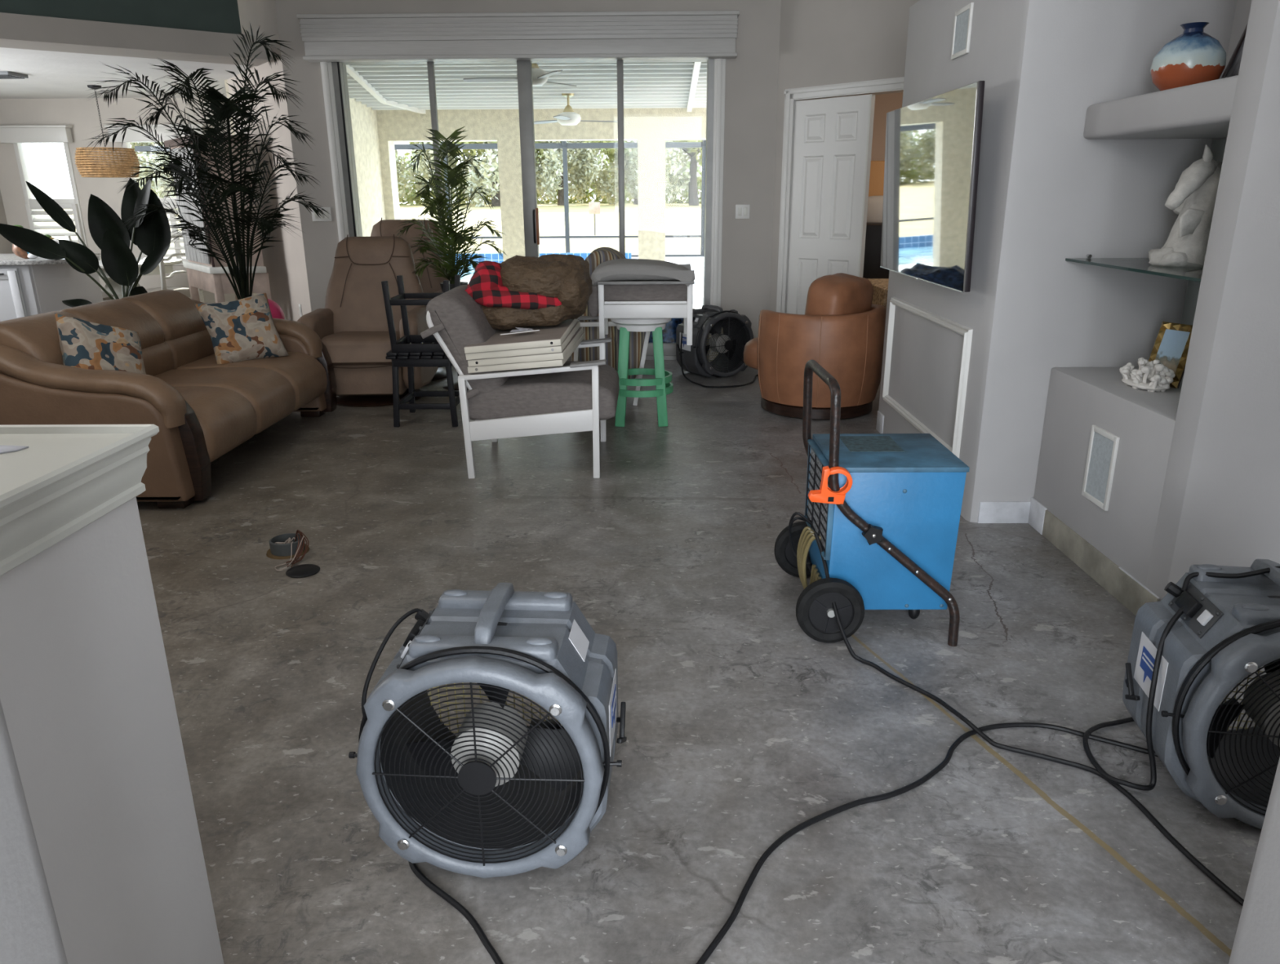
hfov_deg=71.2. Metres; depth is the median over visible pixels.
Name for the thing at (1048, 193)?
wall
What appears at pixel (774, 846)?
power cord
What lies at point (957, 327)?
trim
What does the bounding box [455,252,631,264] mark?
trim
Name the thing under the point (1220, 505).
wall
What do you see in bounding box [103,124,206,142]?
window valance
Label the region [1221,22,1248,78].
picture frame
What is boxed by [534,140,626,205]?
oak tree
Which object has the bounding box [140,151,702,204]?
undergrowth
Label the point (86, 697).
wall
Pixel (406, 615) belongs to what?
cord
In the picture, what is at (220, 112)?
palm
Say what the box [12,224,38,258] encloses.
bowl
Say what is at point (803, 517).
coiled cord
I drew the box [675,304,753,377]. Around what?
air mover
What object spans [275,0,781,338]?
wall
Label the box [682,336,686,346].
print
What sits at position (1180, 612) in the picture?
power cord
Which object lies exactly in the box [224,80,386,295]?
wall
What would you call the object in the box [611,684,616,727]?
print
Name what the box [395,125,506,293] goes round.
palm
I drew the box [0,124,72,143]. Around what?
window valance
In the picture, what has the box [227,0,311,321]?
wall
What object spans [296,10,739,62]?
valance
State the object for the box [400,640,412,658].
rocker switch
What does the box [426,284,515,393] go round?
cushion
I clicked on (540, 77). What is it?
ceiling fan
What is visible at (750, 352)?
seat cushion
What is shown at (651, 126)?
wall
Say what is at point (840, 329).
barrel chair
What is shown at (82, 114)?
wall
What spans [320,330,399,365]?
seat cushion
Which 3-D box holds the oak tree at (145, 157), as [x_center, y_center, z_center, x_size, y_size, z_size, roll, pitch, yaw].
[-44.175,-32.548,83.156,15.013,14.985,12.772,-16,24,-41]
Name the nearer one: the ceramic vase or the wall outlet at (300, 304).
the ceramic vase
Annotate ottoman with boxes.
[588,258,695,345]
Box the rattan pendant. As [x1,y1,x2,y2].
[74,84,140,177]
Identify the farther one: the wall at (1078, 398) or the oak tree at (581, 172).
the oak tree at (581, 172)
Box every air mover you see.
[348,582,626,878]
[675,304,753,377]
[1122,559,1279,829]
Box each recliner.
[297,234,438,407]
[370,217,451,381]
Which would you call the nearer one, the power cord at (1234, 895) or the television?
the power cord at (1234, 895)
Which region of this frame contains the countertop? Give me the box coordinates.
[0,253,101,265]
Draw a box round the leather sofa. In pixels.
[0,288,336,508]
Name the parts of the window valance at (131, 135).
cap moulding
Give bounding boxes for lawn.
[35,201,701,254]
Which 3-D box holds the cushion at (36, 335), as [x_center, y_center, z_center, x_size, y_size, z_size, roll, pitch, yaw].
[-2.935,-0.675,4.418,0.332,0.284,0.550,0,18,1]
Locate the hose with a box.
[796,526,821,588]
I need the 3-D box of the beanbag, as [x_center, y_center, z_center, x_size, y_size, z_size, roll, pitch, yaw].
[-0.599,-1.053,4.936,0.676,0.394,0.589,0,18,1]
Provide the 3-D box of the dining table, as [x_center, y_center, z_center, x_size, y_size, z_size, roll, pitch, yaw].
[-5.652,-2.033,9.800,1.240,0.750,1.240,0,18,1]
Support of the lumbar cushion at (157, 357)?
on the leather sofa
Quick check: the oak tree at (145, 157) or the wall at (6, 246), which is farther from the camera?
the oak tree at (145, 157)
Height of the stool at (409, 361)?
0.456 m
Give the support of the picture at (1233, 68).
attached to the picture frame at (1233, 68)
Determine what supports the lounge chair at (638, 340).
on the floor
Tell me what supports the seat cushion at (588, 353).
on the lounge chair at (638, 340)
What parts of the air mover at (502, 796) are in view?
blade, hub plate, wound cord, motor, blade, carry handle, blade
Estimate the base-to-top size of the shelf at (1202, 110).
0.125 m
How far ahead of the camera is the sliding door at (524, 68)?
7.45 m
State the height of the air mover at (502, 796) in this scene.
0.559 m
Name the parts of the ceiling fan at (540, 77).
blade, lamp shade, blade, blade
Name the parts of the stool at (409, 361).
leg, leg, slatted seat, leg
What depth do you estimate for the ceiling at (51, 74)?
8.29 m
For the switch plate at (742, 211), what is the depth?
7.57 m
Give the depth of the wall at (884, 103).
10.20 m
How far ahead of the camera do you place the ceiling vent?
8.19 m
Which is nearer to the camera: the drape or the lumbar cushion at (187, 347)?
the drape
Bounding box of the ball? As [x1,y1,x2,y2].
[267,298,284,319]
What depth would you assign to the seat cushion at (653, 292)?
5.37 m
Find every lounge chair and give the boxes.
[420,284,619,478]
[570,246,650,405]
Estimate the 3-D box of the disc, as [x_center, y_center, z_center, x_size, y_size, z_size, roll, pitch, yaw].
[-1.322,0.348,3.507,0.128,0.006,0.128,0,18,1]
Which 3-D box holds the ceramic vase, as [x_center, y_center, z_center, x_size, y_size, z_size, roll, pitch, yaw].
[1.893,-1.456,3.085,0.226,0.224,0.226,0,18,1]
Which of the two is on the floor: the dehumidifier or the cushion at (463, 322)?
the dehumidifier
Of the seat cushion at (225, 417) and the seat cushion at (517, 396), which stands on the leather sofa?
the seat cushion at (225, 417)
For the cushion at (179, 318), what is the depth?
5.40 m
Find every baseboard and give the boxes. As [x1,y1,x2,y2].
[875,410,884,433]
[977,497,1159,616]
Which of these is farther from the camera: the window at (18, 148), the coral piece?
the window at (18, 148)
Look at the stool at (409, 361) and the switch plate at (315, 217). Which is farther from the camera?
the switch plate at (315, 217)
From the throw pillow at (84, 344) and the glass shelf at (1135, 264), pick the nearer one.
the glass shelf at (1135, 264)
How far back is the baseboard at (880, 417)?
5.47 m
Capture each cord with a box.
[361,608,422,715]
[408,861,503,963]
[680,331,758,387]
[696,722,1158,963]
[787,511,811,565]
[813,532,1244,906]
[1082,605,1183,791]
[1180,565,1279,591]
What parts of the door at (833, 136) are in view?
panel, panel, panel, panel, panel, panel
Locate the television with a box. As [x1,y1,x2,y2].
[880,80,984,293]
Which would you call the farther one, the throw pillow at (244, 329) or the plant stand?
the plant stand
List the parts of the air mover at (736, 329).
carry handle, blade, wound cord, motor, hub plate, blade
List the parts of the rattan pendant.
chain, lamp shade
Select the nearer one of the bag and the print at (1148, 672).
the print at (1148, 672)
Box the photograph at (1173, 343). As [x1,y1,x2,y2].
[1155,328,1190,373]
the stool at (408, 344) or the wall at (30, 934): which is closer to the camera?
the wall at (30, 934)
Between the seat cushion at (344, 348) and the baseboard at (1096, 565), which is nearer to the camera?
the baseboard at (1096, 565)
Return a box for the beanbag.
[465,253,592,330]
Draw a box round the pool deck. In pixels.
[460,256,704,285]
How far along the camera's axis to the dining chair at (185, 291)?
9.27 m
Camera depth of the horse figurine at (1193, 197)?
3.14 m
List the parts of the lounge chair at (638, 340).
leg, arm, arm rail, leg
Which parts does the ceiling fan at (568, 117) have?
blade, blade, lamp shade, blade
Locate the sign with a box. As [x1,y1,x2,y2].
[588,202,599,235]
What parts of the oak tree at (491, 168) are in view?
crown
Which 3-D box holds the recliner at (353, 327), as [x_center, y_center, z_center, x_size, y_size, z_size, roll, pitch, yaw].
[-1.935,-1.162,6.372,0.824,1.140,0.876,-1,18,-2]
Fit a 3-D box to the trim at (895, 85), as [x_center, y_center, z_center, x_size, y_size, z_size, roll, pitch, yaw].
[1.751,-1.975,7.090,0.170,2.205,1.495,-17,24,-42]
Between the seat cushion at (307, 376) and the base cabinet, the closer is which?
the seat cushion at (307, 376)
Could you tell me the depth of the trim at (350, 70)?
11.24 m
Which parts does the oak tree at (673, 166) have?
crown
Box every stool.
[381,275,460,355]
[385,354,467,426]
[610,318,673,426]
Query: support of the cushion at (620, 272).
on the ottoman
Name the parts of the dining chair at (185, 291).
post, seat, post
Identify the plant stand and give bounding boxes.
[442,372,468,390]
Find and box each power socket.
[403,619,425,647]
[1174,591,1202,617]
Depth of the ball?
6.43 m
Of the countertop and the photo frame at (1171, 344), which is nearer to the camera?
the photo frame at (1171, 344)
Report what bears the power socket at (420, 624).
attached to the air mover at (502, 796)
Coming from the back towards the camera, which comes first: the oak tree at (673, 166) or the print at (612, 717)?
the oak tree at (673, 166)
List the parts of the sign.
sign panel, post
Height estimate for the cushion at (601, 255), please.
0.660 m
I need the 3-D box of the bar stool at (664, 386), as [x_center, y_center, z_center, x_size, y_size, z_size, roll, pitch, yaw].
[0.009,-0.725,5.712,0.408,0.693,0.408,0,18,1]
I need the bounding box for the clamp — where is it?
[808,466,852,504]
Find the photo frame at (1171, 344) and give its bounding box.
[1148,321,1192,388]
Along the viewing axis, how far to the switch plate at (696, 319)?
7.08 m
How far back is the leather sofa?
4.35 m
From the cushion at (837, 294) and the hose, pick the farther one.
the cushion at (837, 294)
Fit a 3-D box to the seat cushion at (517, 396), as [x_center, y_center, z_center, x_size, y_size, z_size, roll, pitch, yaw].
[-0.523,-0.504,4.885,0.802,0.206,0.670,0,18,1]
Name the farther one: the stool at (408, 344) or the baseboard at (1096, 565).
the stool at (408, 344)
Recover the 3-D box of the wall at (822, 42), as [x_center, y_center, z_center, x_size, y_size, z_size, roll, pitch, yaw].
[1.980,-2.575,6.671,0.140,3.600,2.300,-17,24,-42]
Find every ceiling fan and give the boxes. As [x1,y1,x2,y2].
[462,63,576,86]
[533,93,617,125]
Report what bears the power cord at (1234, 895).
on the floor
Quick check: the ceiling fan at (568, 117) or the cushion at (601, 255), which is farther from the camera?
the ceiling fan at (568, 117)
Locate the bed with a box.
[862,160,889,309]
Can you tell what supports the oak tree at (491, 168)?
on the lawn
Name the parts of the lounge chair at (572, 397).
post, leg, leg, white strip, drawer front, drawer front, drawer front, drawer front, arm rail, rail, arm, arm rail, leg, arm, leg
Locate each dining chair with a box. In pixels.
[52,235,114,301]
[146,235,204,302]
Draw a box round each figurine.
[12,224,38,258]
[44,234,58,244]
[1148,144,1222,266]
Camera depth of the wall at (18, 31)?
6.60 m
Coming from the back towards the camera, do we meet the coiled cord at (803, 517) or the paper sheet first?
the coiled cord at (803, 517)
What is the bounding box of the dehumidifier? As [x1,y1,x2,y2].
[773,360,969,646]
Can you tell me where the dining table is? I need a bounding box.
[97,257,182,299]
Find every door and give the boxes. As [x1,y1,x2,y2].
[320,58,725,359]
[786,93,875,315]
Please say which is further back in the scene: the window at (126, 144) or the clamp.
the window at (126, 144)
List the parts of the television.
trim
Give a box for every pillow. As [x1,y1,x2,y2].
[54,313,146,374]
[195,292,288,364]
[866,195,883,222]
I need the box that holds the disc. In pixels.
[285,564,319,577]
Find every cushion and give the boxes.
[0,311,82,364]
[60,298,164,349]
[120,288,207,341]
[142,342,173,376]
[153,367,295,434]
[164,329,214,369]
[173,386,257,462]
[176,351,327,411]
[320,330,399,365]
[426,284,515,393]
[460,360,619,420]
[570,315,616,370]
[582,246,626,344]
[591,258,695,286]
[604,280,687,301]
[743,337,757,369]
[804,272,873,315]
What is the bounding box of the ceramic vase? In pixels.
[1150,22,1226,90]
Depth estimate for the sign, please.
31.55 m
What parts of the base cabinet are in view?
door rail, door, panel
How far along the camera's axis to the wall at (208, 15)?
6.94 m
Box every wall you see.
[0,0,241,34]
[0,12,272,66]
[0,97,253,303]
[0,190,13,253]
[0,496,223,963]
[0,700,67,963]
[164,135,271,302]
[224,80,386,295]
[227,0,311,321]
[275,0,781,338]
[376,107,706,261]
[769,0,919,311]
[871,92,902,160]
[878,0,1236,523]
[1033,367,1184,586]
[1145,0,1279,601]
[1228,757,1279,963]
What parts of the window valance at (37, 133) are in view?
cap moulding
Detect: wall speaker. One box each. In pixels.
[951,2,973,59]
[1081,424,1119,511]
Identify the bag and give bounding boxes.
[648,318,683,342]
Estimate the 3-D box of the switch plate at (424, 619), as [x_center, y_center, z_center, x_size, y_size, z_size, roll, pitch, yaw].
[-0.505,0.355,2.018,0.043,0.067,0.180,1,18,3]
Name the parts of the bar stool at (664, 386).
leg, leg, round seat, swivel plate, leg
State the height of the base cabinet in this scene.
0.870 m
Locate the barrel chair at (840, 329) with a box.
[743,272,886,420]
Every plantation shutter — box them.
[25,204,84,244]
[141,203,188,262]
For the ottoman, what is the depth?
5.36 m
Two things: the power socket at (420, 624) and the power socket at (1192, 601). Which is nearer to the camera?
the power socket at (420, 624)
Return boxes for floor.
[137,284,1266,963]
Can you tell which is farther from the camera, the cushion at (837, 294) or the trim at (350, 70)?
the trim at (350, 70)
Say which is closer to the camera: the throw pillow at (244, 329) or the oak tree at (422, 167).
the throw pillow at (244, 329)
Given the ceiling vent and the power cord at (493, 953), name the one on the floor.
the power cord at (493, 953)
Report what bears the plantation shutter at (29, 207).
attached to the window at (18, 148)
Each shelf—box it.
[1065,253,1203,282]
[1083,75,1238,139]
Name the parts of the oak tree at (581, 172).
crown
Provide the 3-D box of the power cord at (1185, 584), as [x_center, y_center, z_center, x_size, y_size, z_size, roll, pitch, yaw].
[1.587,0.459,2.196,0.512,0.553,0.131,8,20,25]
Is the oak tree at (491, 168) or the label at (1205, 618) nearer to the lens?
the label at (1205, 618)
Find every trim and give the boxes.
[0,424,159,576]
[346,62,701,114]
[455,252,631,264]
[776,76,904,313]
[882,297,973,457]
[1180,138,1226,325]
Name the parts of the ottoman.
leg, leg, rail, arm, rail, leg, leg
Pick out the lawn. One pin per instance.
(681, 219)
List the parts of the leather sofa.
wood arm, wood arm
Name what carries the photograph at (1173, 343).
attached to the photo frame at (1171, 344)
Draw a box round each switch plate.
[311,207,332,221]
[396,608,435,669]
[692,315,701,325]
[735,204,750,218]
[1168,582,1223,638]
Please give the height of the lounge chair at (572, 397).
0.930 m
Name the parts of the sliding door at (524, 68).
pane, door handle, rail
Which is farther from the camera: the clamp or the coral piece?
the coral piece
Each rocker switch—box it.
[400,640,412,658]
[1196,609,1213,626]
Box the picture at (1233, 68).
[1226,38,1244,77]
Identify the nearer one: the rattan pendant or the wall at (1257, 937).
the wall at (1257, 937)
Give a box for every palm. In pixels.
[83,22,330,299]
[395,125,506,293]
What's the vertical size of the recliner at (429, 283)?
1.239 m
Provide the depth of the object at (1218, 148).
3.60 m
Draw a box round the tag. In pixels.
[510,327,533,332]
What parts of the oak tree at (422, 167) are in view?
crown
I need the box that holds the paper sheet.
[0,444,28,453]
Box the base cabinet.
[0,263,102,321]
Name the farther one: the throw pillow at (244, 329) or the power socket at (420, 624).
the throw pillow at (244, 329)
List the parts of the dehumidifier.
filter frame, star knob, lid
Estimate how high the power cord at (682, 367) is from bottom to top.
0.363 m
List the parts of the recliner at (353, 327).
arm, backrest, arm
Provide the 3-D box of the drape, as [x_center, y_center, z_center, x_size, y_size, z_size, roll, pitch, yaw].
[1.984,-0.911,3.144,0.174,0.099,0.014,0,18,1]
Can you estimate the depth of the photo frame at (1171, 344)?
3.36 m
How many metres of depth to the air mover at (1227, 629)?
2.06 m
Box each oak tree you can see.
[129,142,176,198]
[395,142,487,204]
[423,141,573,207]
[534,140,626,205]
[587,140,677,204]
[634,140,702,205]
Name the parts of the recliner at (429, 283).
backrest, arm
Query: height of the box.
0.096 m
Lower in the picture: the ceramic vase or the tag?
the tag
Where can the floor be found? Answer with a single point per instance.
(744, 728)
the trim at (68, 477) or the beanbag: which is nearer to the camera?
the trim at (68, 477)
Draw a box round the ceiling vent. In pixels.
[0,71,28,79]
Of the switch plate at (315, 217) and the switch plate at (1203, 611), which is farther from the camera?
the switch plate at (315, 217)
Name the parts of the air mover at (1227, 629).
blade, wound cord, motor, carry handle, blade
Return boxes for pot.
[440,281,468,293]
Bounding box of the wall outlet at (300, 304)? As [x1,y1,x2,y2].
[297,303,302,316]
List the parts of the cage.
rail, rail, post, post, rail, post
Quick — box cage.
[134,139,706,257]
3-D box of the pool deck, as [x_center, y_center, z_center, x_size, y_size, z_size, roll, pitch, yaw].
[0.152,-3.301,15.219,80.000,0.180,15.000,0,18,1]
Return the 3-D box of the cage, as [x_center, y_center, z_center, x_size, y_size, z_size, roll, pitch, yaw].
[-0.807,-7.080,20.196,22.000,3.995,1.730,0,18,1]
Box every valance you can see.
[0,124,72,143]
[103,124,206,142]
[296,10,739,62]
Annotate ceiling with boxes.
[0,47,246,98]
[346,62,706,110]
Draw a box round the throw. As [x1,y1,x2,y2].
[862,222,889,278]
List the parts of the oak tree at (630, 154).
crown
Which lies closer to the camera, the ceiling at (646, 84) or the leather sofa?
the leather sofa
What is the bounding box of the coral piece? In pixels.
[1119,357,1175,392]
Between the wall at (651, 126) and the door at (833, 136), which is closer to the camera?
the door at (833, 136)
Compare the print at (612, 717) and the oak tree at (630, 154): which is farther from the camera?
the oak tree at (630, 154)
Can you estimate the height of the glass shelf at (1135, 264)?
0.026 m
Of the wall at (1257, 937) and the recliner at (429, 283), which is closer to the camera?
the wall at (1257, 937)
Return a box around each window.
[13,142,88,248]
[122,142,182,265]
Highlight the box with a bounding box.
[266,529,309,571]
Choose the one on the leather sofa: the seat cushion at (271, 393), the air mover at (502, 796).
the seat cushion at (271, 393)
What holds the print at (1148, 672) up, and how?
attached to the air mover at (1227, 629)
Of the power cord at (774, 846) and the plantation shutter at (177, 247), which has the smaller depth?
the power cord at (774, 846)
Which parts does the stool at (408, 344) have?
leg, leg, slatted seat, leg, leg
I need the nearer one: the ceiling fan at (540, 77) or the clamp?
the clamp
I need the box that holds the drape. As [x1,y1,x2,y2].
[1178,208,1204,237]
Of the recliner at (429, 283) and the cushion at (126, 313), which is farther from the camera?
the recliner at (429, 283)
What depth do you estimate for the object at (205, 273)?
8.20 m
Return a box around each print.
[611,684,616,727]
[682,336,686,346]
[1139,645,1155,681]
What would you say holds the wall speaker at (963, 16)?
attached to the wall at (1048, 193)
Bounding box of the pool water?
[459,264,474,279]

